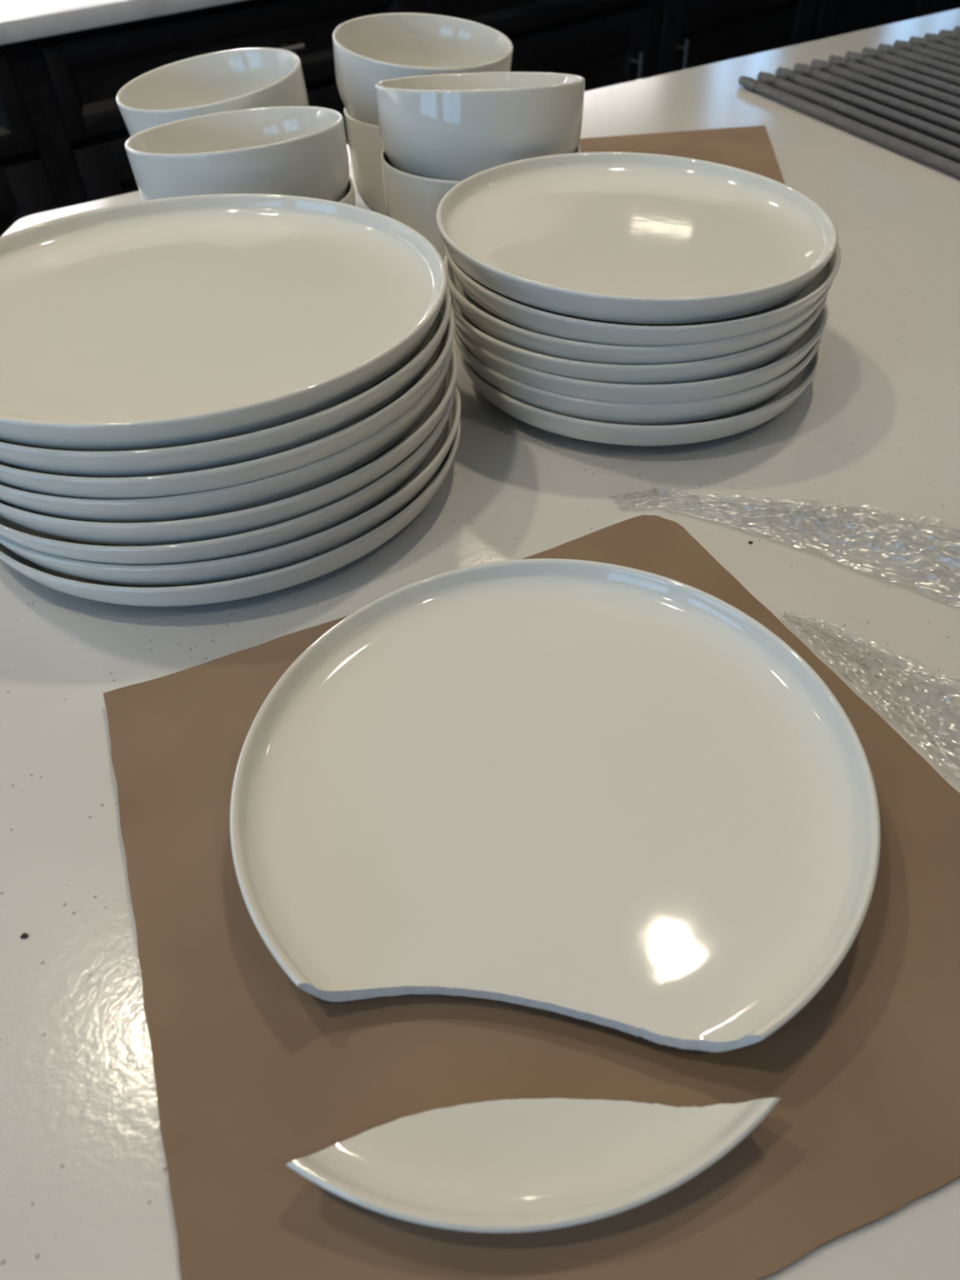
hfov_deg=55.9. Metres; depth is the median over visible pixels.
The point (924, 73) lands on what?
drying rack
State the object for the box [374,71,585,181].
bowl
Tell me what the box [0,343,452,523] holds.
dinner plate
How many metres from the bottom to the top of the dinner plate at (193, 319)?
0.026 m
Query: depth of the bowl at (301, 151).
0.59 m
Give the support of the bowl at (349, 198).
on the island countertop at (846, 499)
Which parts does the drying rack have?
rod, rod, rod, rod, rod, rod, rod, rod, rod, rod, rod, rod, rod, rod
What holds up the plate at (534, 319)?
on the plate at (495, 326)
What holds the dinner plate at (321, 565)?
on the island countertop at (846, 499)
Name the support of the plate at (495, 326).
on the plate at (745, 361)
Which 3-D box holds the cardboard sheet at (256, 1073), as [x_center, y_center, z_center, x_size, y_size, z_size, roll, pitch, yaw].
[0.028,0.065,0.335,0.300,0.007,0.303,-17,46,-14]
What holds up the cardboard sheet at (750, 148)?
on the island countertop at (846, 499)
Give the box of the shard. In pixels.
[285,1097,782,1233]
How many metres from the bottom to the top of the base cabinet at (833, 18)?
0.886 m
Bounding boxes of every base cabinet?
[0,41,72,236]
[20,0,417,205]
[416,0,658,91]
[651,0,818,76]
[810,0,932,41]
[928,0,959,15]
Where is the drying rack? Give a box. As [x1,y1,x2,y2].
[737,26,959,177]
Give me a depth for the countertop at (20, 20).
1.58 m
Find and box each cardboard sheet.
[102,515,959,1279]
[578,124,785,184]
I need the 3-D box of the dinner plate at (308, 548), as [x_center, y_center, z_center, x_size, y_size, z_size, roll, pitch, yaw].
[-0.143,-0.115,0.499,0.267,0.025,0.267,-32,51,-28]
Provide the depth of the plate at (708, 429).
0.50 m
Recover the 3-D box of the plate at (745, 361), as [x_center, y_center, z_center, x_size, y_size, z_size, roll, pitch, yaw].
[0.091,-0.211,0.553,0.226,0.028,0.227,-2,44,0]
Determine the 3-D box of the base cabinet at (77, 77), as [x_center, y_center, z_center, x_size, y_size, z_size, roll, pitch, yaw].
[-0.652,-1.068,2.224,0.899,0.886,0.654,-35,53,-29]
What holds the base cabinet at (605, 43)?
on the floor
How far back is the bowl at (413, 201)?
0.62 m
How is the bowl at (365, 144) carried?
on the island countertop at (846, 499)
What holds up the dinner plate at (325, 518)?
on the dinner plate at (308, 548)
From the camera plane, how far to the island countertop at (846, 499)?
0.43 m
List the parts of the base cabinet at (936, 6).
frame, door, panel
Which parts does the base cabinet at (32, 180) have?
panel, panel, drawer, door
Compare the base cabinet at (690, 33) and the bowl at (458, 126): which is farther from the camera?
the base cabinet at (690, 33)
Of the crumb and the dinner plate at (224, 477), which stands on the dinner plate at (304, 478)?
the dinner plate at (224, 477)
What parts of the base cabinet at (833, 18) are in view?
panel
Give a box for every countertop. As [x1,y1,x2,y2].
[0,0,244,44]
[0,8,959,1279]
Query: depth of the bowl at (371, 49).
0.77 m
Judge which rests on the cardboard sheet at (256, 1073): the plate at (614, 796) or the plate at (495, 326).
the plate at (614, 796)
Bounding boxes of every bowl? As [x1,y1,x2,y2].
[115,47,309,136]
[124,106,349,201]
[332,13,513,124]
[337,175,355,205]
[343,106,386,215]
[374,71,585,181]
[380,144,580,261]
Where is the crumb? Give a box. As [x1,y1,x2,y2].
[20,933,27,937]
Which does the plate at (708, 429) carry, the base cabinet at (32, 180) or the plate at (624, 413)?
the plate at (624, 413)
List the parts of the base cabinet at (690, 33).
bar pull, panel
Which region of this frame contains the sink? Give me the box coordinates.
[835,97,959,164]
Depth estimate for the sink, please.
1.19 m
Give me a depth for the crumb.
0.31 m
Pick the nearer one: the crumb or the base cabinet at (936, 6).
the crumb
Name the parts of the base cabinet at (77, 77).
door, panel, drawer, panel, bar pull, door, panel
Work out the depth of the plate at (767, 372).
0.48 m
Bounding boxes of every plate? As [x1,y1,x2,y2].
[0,193,447,451]
[0,284,451,477]
[0,306,454,499]
[0,341,457,545]
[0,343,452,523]
[0,382,461,586]
[0,385,455,565]
[0,418,461,606]
[229,558,880,1052]
[435,151,838,324]
[444,242,840,346]
[444,254,832,364]
[449,289,826,384]
[453,328,822,424]
[454,301,828,403]
[455,341,822,445]
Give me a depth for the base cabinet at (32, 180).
1.63 m
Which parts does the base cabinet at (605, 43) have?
panel, drawer, door, panel, bar pull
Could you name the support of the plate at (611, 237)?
on the plate at (534, 319)
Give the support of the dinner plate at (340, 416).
on the dinner plate at (224, 477)
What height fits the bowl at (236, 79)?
0.099 m
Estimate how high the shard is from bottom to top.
0.020 m
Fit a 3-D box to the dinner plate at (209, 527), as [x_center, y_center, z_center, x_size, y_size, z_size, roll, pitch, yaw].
[-0.144,-0.132,0.484,0.267,0.025,0.267,-10,45,-8]

